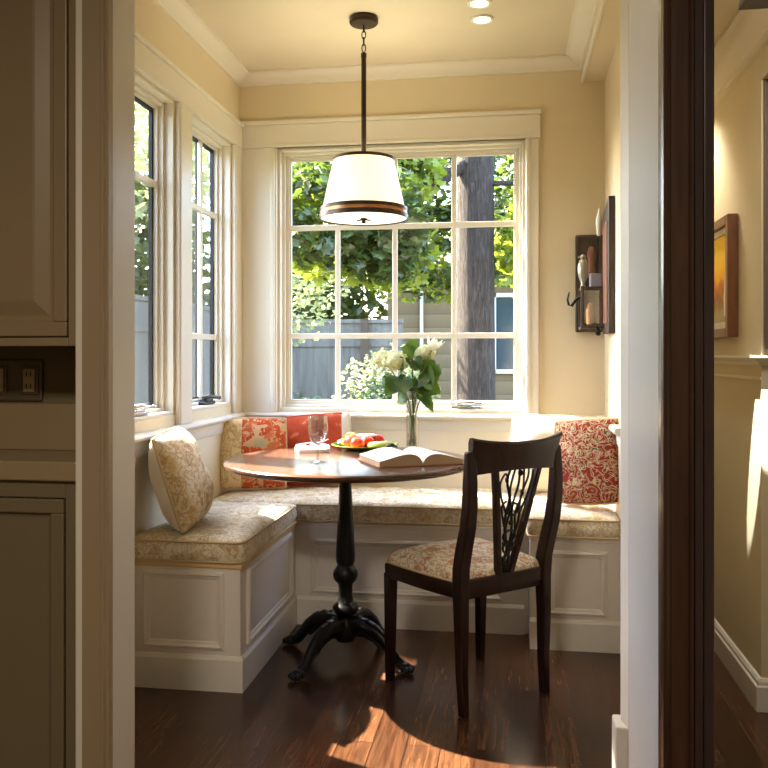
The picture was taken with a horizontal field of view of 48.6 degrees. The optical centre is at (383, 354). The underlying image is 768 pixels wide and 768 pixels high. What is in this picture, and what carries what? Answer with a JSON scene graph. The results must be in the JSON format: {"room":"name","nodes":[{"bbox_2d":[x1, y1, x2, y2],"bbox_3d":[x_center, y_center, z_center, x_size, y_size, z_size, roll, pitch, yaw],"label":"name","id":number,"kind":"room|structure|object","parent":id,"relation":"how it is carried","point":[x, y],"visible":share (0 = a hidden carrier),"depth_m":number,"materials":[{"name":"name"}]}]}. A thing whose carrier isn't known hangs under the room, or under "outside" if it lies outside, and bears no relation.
{"room":"breakfast nook","nodes":[
{"label":"breakfast nook","id":0,"kind":"room"},
{"bbox_2d":[0,347,75,403],"bbox_3d":[-1.285,-0.175,2.432,1.145,2.750,0.035,0,0,8],"label":"niche","id":1,"kind":"object","parent":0,"point":[59,363],"depth_m":2.36,"materials":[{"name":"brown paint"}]},
{"bbox_2d":[0,359,42,400],"bbox_3d":[-1.040,0.070,2.369,0.187,0.116,0.018,0,0,8],"label":"outlet plate","id":2,"kind":"object","parent":1,"relation":"attached to","point":[20,379],"visible":1,"depth_m":2.36,"materials":[{"name":"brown metal"}]},
{"bbox_2d":[0,369,3,391],"bbox_3d":[-1.076,0.070,2.369,0.034,0.064,0.007,0,0,8],"label":"socket","id":3,"kind":"object","parent":2,"relation":"attached to","point":[1,370],"depth_m":2.36,"materials":[{"name":"beige"}]},
{"bbox_2d":[23,369,34,391],"bbox_3d":[-0.983,0.070,2.355,0.034,0.064,0.007,0,0,8],"label":"socket","id":4,"kind":"object","parent":2,"relation":"attached to","point":[28,374],"depth_m":2.35,"materials":[{"name":"beige plastic"}]},
{"bbox_2d":[0,0,75,346],"bbox_3d":[-1.181,-0.711,2.274,0.896,1.378,0.246,0,0,8],"label":"upper cabinet","id":5,"kind":"object","parent":1,"relation":"attached to","point":[38,37],"visible":0.76,"depth_m":2.11,"materials":[{"name":"beige paint"}]},
{"bbox_2d":[0,403,75,449],"bbox_3d":[-1.164,0.199,2.389,0.896,0.128,0.014,0,0,8],"label":"backsplash","id":6,"kind":"structure","parent":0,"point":[23,426],"depth_m":2.35,"materials":[{"name":"beige stone"}]},
{"bbox_2d":[135,0,239,432],"bbox_3d":[-0.927,-0.125,3.413,0.095,2.850,1.920,0,0,8],"label":"wall","id":7,"kind":"structure","parent":0,"point":[151,21],"depth_m":3.67,"materials":[{"name":"beige paint"}]},
{"bbox_2d":[135,72,191,424],"bbox_3d":[-0.925,-0.380,3.344,0.118,1.340,0.645,0,0,8],"label":"window","id":8,"kind":"structure","parent":7,"relation":"in","point":[159,181],"depth_m":3.50,"materials":[{"name":"beige paint"}]},
{"bbox_2d":[135,434,228,535],"bbox_3d":[-0.875,0.575,3.410,0.008,0.410,1.910,0,0,8],"label":"panelling","id":9,"kind":"object","parent":7,"relation":"attached to","point":[148,513],"depth_m":3.26,"materials":[{"name":"beige paint"}]},
{"bbox_2d":[135,412,244,456],"bbox_3d":[-0.858,0.333,3.408,0.044,0.085,1.910,0,0,8],"label":"window ledge","id":10,"kind":"object","parent":7,"relation":"attached to","point":[204,428],"visible":0.15,"depth_m":3.69,"materials":[{"name":"beige paint"}]},
{"bbox_2d":[153,0,248,86],"bbox_3d":[-0.845,-1.402,3.401,0.072,0.056,1.920,0,0,8],"label":"crown molding","id":11,"kind":"structure","parent":7,"relation":"attached to","point":[180,12],"depth_m":3.74,"materials":[{"name":"beige paint"}]},
{"bbox_2d":[192,115,241,412],"bbox_3d":[-0.827,-0.380,4.010,0.120,1.340,0.700,0,0,8],"label":"window","id":12,"kind":"structure","parent":7,"relation":"in","point":[219,213],"depth_m":4.21,"materials":[{"name":"beige paint"}]},
{"bbox_2d":[185,0,574,70],"bbox_3d":[-0.047,-1.490,3.363,2.020,0.120,2.080,0,0,8],"label":"ceiling","id":13,"kind":"structure","parent":0,"point":[262,34],"depth_m":3.75,"materials":[{"name":"paint"}]},
{"bbox_2d":[319,12,407,225],"bbox_3d":[-0.086,-0.993,3.602,0.379,0.873,0.379,0,0,8],"label":"pendant lamp","id":14,"kind":"object","parent":13,"relation":"hanging from","point":[363,188],"visible":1,"depth_m":3.49,"materials":[{"name":"white fabric"}]},
{"bbox_2d":[321,212,406,224],"bbox_3d":[-0.086,-0.582,3.602,0.365,0.004,0.365,0,0,8],"label":"diffuser","id":15,"kind":"object","parent":14,"relation":"attached to","point":[339,218],"depth_m":3.59,"materials":[{"name":"beige glass"}]},
{"bbox_2d":[467,0,491,8],"bbox_3d":[0.387,-1.425,3.450,0.100,0.010,0.100,0,0,8],"label":"recessed light","id":16,"kind":"object","parent":13,"relation":"in","point":[475,4],"visible":1,"depth_m":3.45,"materials":[{"name":"beige paint"}]},
{"bbox_2d":[470,14,493,24],"bbox_3d":[0.417,-1.425,3.618,0.100,0.010,0.100,0,0,8],"label":"recessed light","id":17,"kind":"object","parent":13,"relation":"in","point":[482,19],"visible":1,"depth_m":3.61,"materials":[{"name":"beige paint"}]},
{"bbox_2d":[240,70,604,414],"bbox_3d":[0.825,-0.125,4.204,3.400,2.850,0.160,0,0,8],"label":"wall","id":18,"kind":"structure","parent":0,"point":[572,139],"depth_m":4.13,"materials":[{"name":"beige paint"}]},
{"bbox_2d":[135,30,541,413],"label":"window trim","id":19,"kind":"structure","parent":18,"relation":"in","point":[286,157],"depth_m":4.26,"materials":[{"name":"beige paint"}]},
{"bbox_2d":[240,55,580,86],"bbox_3d":[0.106,-1.402,4.194,1.720,0.056,0.072,0,0,8],"label":"crown molding","id":20,"kind":"structure","parent":18,"relation":"attached to","point":[548,63],"depth_m":4.18,"materials":[{"name":"beige paint"}]},
{"bbox_2d":[244,412,600,431],"bbox_3d":[0.158,0.333,4.200,1.820,0.085,0.044,0,0,8],"label":"window ledge","id":21,"kind":"object","parent":18,"relation":"attached to","point":[359,421],"visible":0.38,"depth_m":4.19,"materials":[{"name":"beige paint"}]},
{"bbox_2d":[318,430,547,495],"bbox_3d":[0.160,0.575,4.218,1.804,0.410,0.008,0,0,8],"label":"panelling","id":22,"kind":"object","parent":18,"relation":"attached to","point":[456,442],"visible":0.07,"depth_m":4.20,"materials":[{"name":"beige paint"}]},
{"bbox_2d":[575,235,602,331],"bbox_3d":[0.984,-0.343,4.078,0.126,0.465,0.041,0,0,8],"label":"wall shelf","id":23,"kind":"object","parent":18,"relation":"attached to","point":[591,246],"visible":0.69,"depth_m":4.07,"materials":[{"name":"brown wood"}]},
{"bbox_2d":[135,624,767,767],"bbox_3d":[0.004,1.260,1.394,4.200,0.120,5.960,0,0,8],"label":"floor","id":24,"kind":"structure","parent":0,"point":[344,712],"depth_m":2.85,"materials":[{"name":"brown wood"}]},
{"bbox_2d":[0,480,75,767],"bbox_3d":[-1.181,0.756,2.278,0.896,0.888,0.237,0,0,8],"label":"base cabinet","id":25,"kind":"object","parent":24,"relation":"on","point":[38,518],"visible":0.66,"depth_m":2.12,"materials":[{"name":"beige paint"}]},
{"bbox_2d":[0,449,75,481],"bbox_3d":[-1.181,0.287,2.273,0.897,0.048,0.247,0,0,8],"label":"countertop","id":26,"kind":"structure","parent":25,"relation":"on","point":[15,464],"depth_m":2.11,"materials":[{"name":"beige stone"}]},
{"bbox_2d":[135,522,296,692],"bbox_3d":[-0.652,0.973,3.436,0.424,0.455,0.793,0,0,8],"label":"bench","id":27,"kind":"object","parent":24,"relation":"on","point":[213,627],"visible":0.7,"depth_m":3.06,"materials":[{"name":"paint"}]},
{"bbox_2d":[135,501,296,563],"bbox_3d":[-0.652,0.692,3.430,0.432,0.104,0.800,0,0,8],"label":"bench cushion","id":28,"kind":"object","parent":27,"relation":"on","point":[230,532],"visible":0.8,"depth_m":3.11,"materials":[{"name":"beige fabric"}]},
{"bbox_2d":[148,426,213,533],"bbox_3d":[-0.770,0.465,3.234,0.232,0.365,0.363,0,0,-7],"label":"throw pillow","id":29,"kind":"object","parent":28,"relation":"on","point":[183,487],"visible":1,"depth_m":3.09,"materials":[{"name":"beige fabric"}]},
{"bbox_2d":[223,446,463,681],"bbox_3d":[-0.139,0.804,3.357,0.972,0.788,0.972,0,0,8],"label":"pedestal table","id":30,"kind":"object","parent":24,"relation":"on","point":[346,622],"visible":0.91,"depth_m":3.27,"materials":[{"name":"brown wood"}]},
{"bbox_2d":[295,443,329,452],"bbox_3d":[-0.303,0.395,3.614,0.149,0.028,0.119,0,0,-5],"label":"napkin","id":31,"kind":"object","parent":30,"relation":"on","point":[312,448],"visible":1,"depth_m":3.58,"materials":[{"name":"beige"}]},
{"bbox_2d":[296,439,328,444],"bbox_3d":[-0.307,0.370,3.606,0.193,0.040,0.022,0,0,43],"label":"fork","id":32,"kind":"object","parent":31,"relation":"on","point":[326,439],"visible":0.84,"depth_m":3.59,"materials":[{"name":"white metal"}]},
{"bbox_2d":[308,415,327,462],"bbox_3d":[-0.253,0.321,3.252,0.076,0.178,0.076,0,0,31],"label":"wine glass","id":33,"kind":"object","parent":30,"relation":"on","point":[316,460],"visible":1,"depth_m":3.25,"materials":[{"name":"clear glass"}]},
{"bbox_2d":[308,415,327,443],"bbox_3d":[-0.253,0.287,3.252,0.075,0.110,0.075,0,0,-14],"label":"bowl","id":34,"kind":"object","parent":33,"relation":"on","point":[326,415],"depth_m":3.25,"materials":[{"name":"clear glass"}]},
{"bbox_2d":[331,442,397,450],"bbox_3d":[-0.083,0.398,3.707,0.292,0.023,0.292,0,0,8],"label":"dinner plate","id":35,"kind":"object","parent":30,"relation":"on","point":[396,443],"visible":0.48,"depth_m":3.59,"materials":[{"name":"green ceramic"}]},
{"bbox_2d":[335,439,344,445],"bbox_3d":[-0.188,0.386,3.737,0.053,0.035,0.086,0,0,-10],"label":"wedge","id":36,"kind":"object","parent":35,"relation":"on","point":[340,442],"visible":0.8,"depth_m":3.70,"materials":[{"name":"yellow food"}]},
{"bbox_2d":[344,436,354,446],"bbox_3d":[-0.141,0.376,3.680,0.066,0.054,0.066,0,0,8],"label":"tomato half","id":37,"kind":"object","parent":35,"relation":"on","point":[347,439],"visible":0.59,"depth_m":3.66,"materials":[{"name":"red"}]},
{"bbox_2d":[344,432,356,438],"bbox_3d":[-0.146,0.372,3.783,0.069,0.060,0.069,0,0,8],"label":"pepper","id":38,"kind":"object","parent":35,"relation":"on","point":[348,433],"visible":0.33,"depth_m":3.77,"materials":[{"name":"yellow food"}]},
{"bbox_2d":[350,437,364,446],"bbox_3d":[-0.114,0.378,3.637,0.066,0.054,0.066,0,0,12],"label":"tomato half","id":39,"kind":"object","parent":35,"relation":"on","point":[357,441],"visible":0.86,"depth_m":3.61,"materials":[{"name":"red food"}]},
{"bbox_2d":[361,436,373,446],"bbox_3d":[-0.073,0.376,3.687,0.066,0.054,0.066,0,0,41],"label":"tomato half","id":40,"kind":"object","parent":35,"relation":"on","point":[368,439],"visible":0.67,"depth_m":3.66,"materials":[{"name":"red food"}]},
{"bbox_2d":[356,434,375,436],"bbox_3d":[-0.076,0.351,3.721,0.091,0.010,0.076,0,0,8],"label":"cheese slice","id":41,"kind":"object","parent":40,"relation":"on","point":[358,435],"visible":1,"depth_m":3.70,"materials":[{"name":"beige food"}]},
{"bbox_2d":[368,441,387,446],"bbox_3d":[-0.027,0.385,3.616,0.086,0.035,0.053,0,0,-3],"label":"wedge","id":42,"kind":"object","parent":35,"relation":"on","point":[372,444],"visible":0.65,"depth_m":3.60,"materials":[{"name":"yellow"}]},
{"bbox_2d":[372,434,384,441],"bbox_3d":[-0.028,0.373,3.731,0.066,0.054,0.066,0,0,-16],"label":"tomato half","id":43,"kind":"object","parent":35,"relation":"on","point":[378,437],"visible":0.53,"depth_m":3.70,"materials":[{"name":"red food"}]},
{"bbox_2d":[357,443,463,467],"bbox_3d":[0.101,0.379,3.256,0.345,0.061,0.265,0,0,-19],"label":"open book","id":44,"kind":"object","parent":30,"relation":"on","point":[387,456],"visible":0.97,"depth_m":3.16,"materials":[{"name":"beige paper"}]},
{"bbox_2d":[406,400,418,446],"bbox_3d":[0.124,0.279,3.737,0.064,0.261,0.064,0,0,8],"label":"glass vase","id":45,"kind":"object","parent":30,"relation":"on","point":[418,400],"visible":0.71,"depth_m":3.73,"materials":[{"name":"clear glass"}]},
{"bbox_2d":[371,350,415,444],"bbox_3d":[0.032,0.186,3.758,0.196,0.417,0.111,0,0,36],"label":"stem","id":46,"kind":"object","parent":45,"relation":"in","point":[378,356],"visible":0.55,"depth_m":3.74,"materials":[{"name":"green"}]},
{"bbox_2d":[381,350,414,444],"bbox_3d":[0.060,0.186,3.709,0.149,0.416,0.142,0,0,8],"label":"stem","id":47,"kind":"object","parent":45,"relation":"in","point":[395,361],"visible":0.99,"depth_m":3.69,"materials":[{"name":"green"}]},
{"bbox_2d":[398,339,422,443],"bbox_3d":[0.123,0.161,3.705,0.126,0.466,0.090,0,0,8],"label":"stem","id":48,"kind":"object","parent":45,"relation":"in","point":[411,345],"visible":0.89,"depth_m":3.73,"materials":[{"name":"green plant"}]},
{"bbox_2d":[409,344,435,444],"bbox_3d":[0.172,0.173,3.730,0.123,0.443,0.138,0,0,8],"label":"stem","id":49,"kind":"object","parent":45,"relation":"in","point":[424,350],"visible":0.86,"depth_m":3.72,"materials":[{"name":"green"}]},
{"bbox_2d":[410,364,441,444],"bbox_3d":[0.179,0.217,3.676,0.141,0.355,0.093,0,0,8],"label":"stem","id":50,"kind":"object","parent":45,"relation":"in","point":[436,368],"visible":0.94,"depth_m":3.68,"materials":[{"name":"green plant"}]},
{"bbox_2d":[409,335,443,439],"bbox_3d":[0.188,0.153,3.704,0.151,0.482,0.096,0,0,-4],"label":"stem","id":51,"kind":"object","parent":45,"relation":"in","point":[433,344],"visible":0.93,"depth_m":3.69,"materials":[{"name":"green plant"}]},
{"bbox_2d":[295,521,527,634],"bbox_3d":[-0.057,0.973,3.991,1.439,0.455,0.502,0,0,8],"label":"bench","id":52,"kind":"object","parent":24,"relation":"on","point":[316,589],"visible":0.31,"depth_m":3.74,"materials":[{"name":"paint"}]},
{"bbox_2d":[213,485,338,521],"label":"bench cushion","id":53,"kind":"object","parent":52,"relation":"on","point":[315,503],"depth_m":3.86,"materials":[{"name":"beige fabric"}]},
{"bbox_2d":[220,417,286,489],"bbox_3d":[-0.630,0.472,4.089,0.329,0.344,0.154,0,0,-6],"label":"throw pillow","id":54,"kind":"object","parent":53,"relation":"on","point":[240,435],"visible":0.73,"depth_m":4.04,"materials":[{"name":"red fabric"}]},
{"bbox_2d":[282,412,351,485],"bbox_3d":[-0.341,0.462,4.180,0.399,0.360,0.153,0,0,13],"label":"throw pillow","id":55,"kind":"object","parent":53,"relation":"on","point":[339,424],"visible":0.36,"depth_m":4.15,"materials":[{"name":"red fabric"}]},
{"bbox_2d":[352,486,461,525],"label":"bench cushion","id":56,"kind":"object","parent":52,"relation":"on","point":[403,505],"depth_m":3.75,"materials":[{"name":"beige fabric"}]},
{"bbox_2d":[384,432,562,718],"bbox_3d":[0.324,0.734,3.054,0.465,0.932,0.544,0,0,-33],"label":"dining chair","id":57,"kind":"object","parent":24,"relation":"on","point":[466,567],"visible":1,"depth_m":2.91,"materials":[{"name":"brown wood"}]},
{"bbox_2d":[528,537,619,653],"bbox_3d":[0.823,0.973,3.774,0.361,0.455,0.674,0,0,8],"label":"bench","id":58,"kind":"object","parent":24,"relation":"on","point":[585,573],"visible":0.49,"depth_m":3.44,"materials":[{"name":"paint"}]},
{"bbox_2d":[524,490,619,539],"bbox_3d":[0.817,0.692,3.770,0.378,0.105,0.696,0,0,8],"label":"bench cushion","id":59,"kind":"object","parent":58,"relation":"on","point":[601,522],"visible":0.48,"depth_m":3.44,"materials":[{"name":"beige fabric"}]},
{"bbox_2d":[510,414,593,490],"bbox_3d":[0.799,0.459,3.975,0.419,0.358,0.152,0,0,11],"label":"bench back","id":60,"kind":"object","parent":59,"relation":"on","point":[525,427],"visible":0.34,"depth_m":3.97,"materials":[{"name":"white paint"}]},
{"bbox_2d":[554,418,618,504],"bbox_3d":[0.859,0.452,3.614,0.343,0.380,0.173,0,0,41],"label":"throw pillow","id":61,"kind":"object","parent":59,"relation":"on","point":[589,449],"visible":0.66,"depth_m":3.54,"materials":[{"name":"red fabric"}]},
{"bbox_2d":[605,38,619,424],"bbox_3d":[0.945,-0.125,3.135,0.050,2.850,1.920,0,0,8],"label":"wall","id":62,"kind":"structure","parent":0,"point":[612,81],"depth_m":3.67,"materials":[{"name":"beige paint"}]},
{"bbox_2d":[566,285,603,335],"bbox_3d":[0.978,-0.201,3.948,0.166,0.228,0.233,0,0,42],"label":"wall lantern","id":63,"kind":"object","parent":62,"relation":"attached to","point":[590,324],"visible":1,"depth_m":3.91,"materials":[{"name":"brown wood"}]},
{"bbox_2d":[577,254,588,286],"bbox_3d":[0.923,-0.390,3.947,0.053,0.156,0.051,0,0,8],"label":"figurine","id":64,"kind":"object","parent":63,"relation":"on","point":[582,270],"visible":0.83,"depth_m":3.93,"materials":[{"name":"beige ceramic"}]},
{"bbox_2d":[586,302,595,323],"bbox_3d":[0.957,-0.193,3.932,0.048,0.105,0.047,0,0,8],"label":"candle","id":65,"kind":"object","parent":63,"relation":"on","point":[590,311],"depth_m":3.92,"materials":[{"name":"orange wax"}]},
{"bbox_2d":[589,273,601,286],"bbox_3d":[0.970,-0.342,3.897,0.052,0.060,0.065,0,0,8],"label":"box","id":66,"kind":"object","parent":63,"relation":"on","point":[595,279],"visible":0.82,"depth_m":3.87,"materials":[{"name":"grey stone"}]},
{"bbox_2d":[584,0,619,81],"bbox_3d":[0.871,-1.383,3.146,0.100,0.133,1.920,0,0,8],"label":"soffit","id":67,"kind":"structure","parent":62,"relation":"attached to","point":[608,34],"depth_m":3.59,"materials":[{"name":"beige paint"}]},
{"bbox_2d":[581,0,605,82],"bbox_3d":[0.816,-1.323,3.154,0.014,0.025,1.920,0,0,8],"label":"bead","id":68,"kind":"object","parent":67,"relation":"attached to","point":[602,3],"visible":1,"depth_m":3.52,"materials":[{"name":"beige paint"}]},
{"bbox_2d":[596,196,614,333],"bbox_3d":[0.982,-0.392,3.782,0.065,0.594,0.210,0,0,8],"label":"board","id":69,"kind":"object","parent":62,"relation":"attached to","point":[608,221],"visible":1,"depth_m":3.68,"materials":[{"name":"brown wood"}]},
{"bbox_2d":[597,415,619,446],"bbox_3d":[0.984,0.333,3.721,0.044,0.085,0.750,0,0,8],"label":"window ledge","id":70,"kind":"object","parent":62,"relation":"attached to","point":[615,429],"visible":0.28,"depth_m":3.45,"materials":[{"name":"beige paint"}]},
{"bbox_2d":[611,446,619,517],"bbox_3d":[1.002,0.575,3.718,0.008,0.410,0.750,0,0,8],"label":"panelling","id":71,"kind":"object","parent":62,"relation":"attached to","point":[616,507],"depth_m":3.50,"materials":[{"name":"beige paint"}]},
{"bbox_2d":[620,0,628,767],"bbox_3d":[0.633,-0.175,2.200,0.033,2.750,0.067,0,0,8],"label":"door frame","id":72,"kind":"structure","parent":62,"relation":"attached to","point":[624,4],"depth_m":2.20,"materials":[{"name":"white paint"}]},
{"bbox_2d":[629,0,657,767],"bbox_3d":[0.696,-0.175,1.970,0.200,2.750,0.502,0,0,8],"label":"door frame","id":73,"kind":"structure","parent":62,"relation":"in","point":[643,14],"depth_m":1.94,"materials":[{"name":"grey paint"}]},
{"bbox_2d":[612,714,626,767],"bbox_3d":[0.616,1.077,2.221,0.032,0.245,0.085,0,0,8],"label":"plinth","id":74,"kind":"object","parent":73,"relation":"attached to","point":[619,730],"visible":0.79,"depth_m":2.18,"materials":[{"name":"white paint"}]},
{"bbox_2d":[694,0,713,767],"bbox_3d":[0.676,-0.175,1.935,0.043,2.750,0.474,0,0,8],"label":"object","id":75,"kind":"structure","parent":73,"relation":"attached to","point":[703,9],"depth_m":1.71,"materials":[{"name":"black wood"}]},
{"bbox_2d":[658,0,693,767],"bbox_3d":[0.589,-0.175,1.711,0.064,2.750,0.046,0,0,8],"label":"door frame","id":76,"kind":"structure","parent":62,"relation":"attached to","point":[675,17],"depth_m":1.70,"materials":[{"name":"red wood"}]},
{"bbox_2d":[714,0,739,44],"bbox_3d":[1.656,-1.180,2.990,1.400,0.120,2.320,0,0,8],"label":"ceiling","id":77,"kind":"structure","parent":0,"point":[724,10],"depth_m":2.79,"materials":[{"name":"paint"}]},
{"bbox_2d":[714,44,767,677],"bbox_3d":[1.839,0.030,3.063,1.060,2.540,1.800,0,0,8],"label":"wall","id":78,"kind":"structure","parent":0,"point":[740,404],"depth_m":3.08,"materials":[{"name":"paint"}]},
{"bbox_2d":[714,213,737,338],"bbox_3d":[1.340,-0.297,3.448,0.039,0.460,0.585,0,0,8],"label":"framed picture","id":79,"kind":"object","parent":78,"relation":"attached to","point":[726,227],"visible":0.62,"depth_m":3.18,"materials":[{"name":"red wood"}]},
{"bbox_2d":[714,8,767,107],"bbox_3d":[1.261,-1.073,3.149,0.108,0.095,1.800,0,0,8],"label":"crown molding","id":80,"kind":"structure","parent":78,"relation":"attached to","point":[744,38],"depth_m":2.94,"materials":[{"name":"beige paint"}]},
{"bbox_2d":[714,617,767,712],"bbox_3d":[1.825,1.145,3.374,0.980,0.110,1.190,0,0,8],"label":"baseboard","id":81,"kind":"structure","parent":78,"relation":"attached to","point":[754,687],"depth_m":3.06,"materials":[{"name":"white paint"}]},
{"bbox_2d":[714,355,767,379],"bbox_3d":[1.819,0.043,3.370,0.990,0.084,1.200,0,0,8],"label":"chair rail","id":82,"kind":"object","parent":78,"relation":"attached to","point":[718,359],"visible":0.67,"depth_m":3.05,"materials":[{"name":"beige paint"}]},
{"bbox_2d":[763,79,767,348],"bbox_3d":[1.455,-0.474,2.838,0.354,0.908,0.017,0,0,8],"label":"wall panel","id":83,"kind":"object","parent":78,"relation":"attached to","point":[765,82],"visible":1,"depth_m":2.85,"materials":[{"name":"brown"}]},
{"bbox_3d":[0.719,-1.285,1.956,2.952,0.530,0.480,0,0,8],"label":"wall header","id":84,"kind":"structure","parent":0,"visible":0},
{"bbox_2d":[565,0,600,69],"bbox_3d":[0.777,-1.402,3.160,0.090,0.056,1.920,0,0,8],"label":"crown molding","id":85,"kind":"structure","parent":84,"relation":"attached to","point":[585,12],"depth_m":3.65,"materials":[{"name":"beige paint"}]},
{"bbox_2d":[738,0,767,9],"bbox_3d":[1.165,-0.949,1.834,0.734,0.322,0.110,0,0,8],"label":"board","id":86,"kind":"object","parent":84,"relation":"attached to","point":[743,4],"visible":1,"depth_m":1.92,"materials":[{"name":"brown wood"}]},
{"bbox_3d":[-0.724,-0.175,2.237,0.016,2.750,0.257,0,0,8],"label":"wall partition","id":87,"kind":"structure","parent":0,"visible":0},
{"bbox_2d":[82,0,112,767],"bbox_3d":[-0.686,-0.175,2.024,0.070,2.750,0.028,0,0,8],"label":"door frame","id":88,"kind":"structure","parent":87,"relation":"attached to","point":[97,15],"depth_m":2.02,"materials":[{"name":"beige paint"}]},
{"bbox_2d":[76,0,134,767],"bbox_3d":[-0.687,-0.175,2.101,0.096,2.750,0.125,0,0,8],"label":"door frame","id":89,"kind":"structure","parent":87,"relation":"in","point":[123,10],"depth_m":2.08,"materials":[{"name":"beige paint"}]},
{"label":"outside","id":90,"kind":"structure","parent":0,"visible":0},
{"bbox_3d":[1.173,1.675,7.914,28.000,0.250,28.000,0,0,8],"label":"ground","id":91,"kind":"structure","parent":90,"visible":0},
{"bbox_2d":[135,102,209,305],"bbox_3d":[-3.605,-1.437,12.286,3.354,5.974,4.681,0,0,-26],"label":"leafy tree","id":92,"kind":"object","parent":91,"relation":"on","point":[141,190],"visible":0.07,"depth_m":11.49,"materials":[{"name":"green plant"}]},
{"bbox_2d":[135,294,209,403],"bbox_3d":[-2.622,0.475,7.546,0.100,2.150,7.900,0,0,8],"label":"fence","id":93,"kind":"object","parent":91,"relation":"on","point":[141,302],"visible":0.06,"depth_m":8.70,"materials":[{"name":"grey wood"}]},
{"bbox_2d":[292,392,320,398],"bbox_3d":[-0.924,0.786,9.021,0.924,0.782,0.629,0,0,8],"label":"shrub","id":94,"kind":"object","parent":91,"relation":"on","point":[301,395],"visible":0.02,"depth_m":9.08,"materials":[{"name":"green plant"}]},
{"bbox_2d":[292,231,356,346],"bbox_3d":[-0.805,-0.488,9.029,1.630,4.082,1.665,0,0,8],"label":"leafy tree","id":95,"kind":"object","parent":91,"relation":"on","point":[302,302],"visible":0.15,"depth_m":9.32,"materials":[{"name":"green plant"}]},
{"bbox_2d":[292,266,387,319],"bbox_3d":[-1.272,-0.064,13.354,2.826,3.228,1.601,0,0,8],"label":"shrub","id":96,"kind":"object","parent":91,"relation":"on","point":[347,306],"visible":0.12,"depth_m":13.06,"materials":[{"name":"green plant"}]},
{"bbox_2d":[292,319,402,399],"bbox_3d":[-0.854,0.540,11.237,2.226,2.020,0.120,0,0,8],"label":"fence","id":97,"kind":"object","parent":91,"relation":"on","point":[313,362],"visible":0.27,"depth_m":11.20,"materials":[{"name":"grey wood"}]},
{"bbox_2d":[331,342,440,399],"bbox_3d":[0.074,0.713,8.009,1.051,1.683,1.154,0,0,-12],"label":"round shrub","id":98,"kind":"object","parent":91,"relation":"on","point":[370,393],"visible":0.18,"depth_m":8.01,"materials":[{"name":"green plant"}]},
{"bbox_2d":[292,155,513,400],"bbox_3d":[0.518,-1.876,7.549,2.660,6.854,3.405,0,0,8],"label":"leafy tree","id":99,"kind":"object","parent":91,"relation":"on","point":[484,254],"visible":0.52,"depth_m":7.30,"materials":[{"name":"green plant"}]},
{"bbox_2d":[388,217,513,400],"bbox_3d":[4.072,-0.425,13.827,8.400,3.950,4.550,0,0,8],"label":"house","id":100,"kind":"structure","parent":91,"relation":"on","point":[418,317],"depth_m":12.49,"materials":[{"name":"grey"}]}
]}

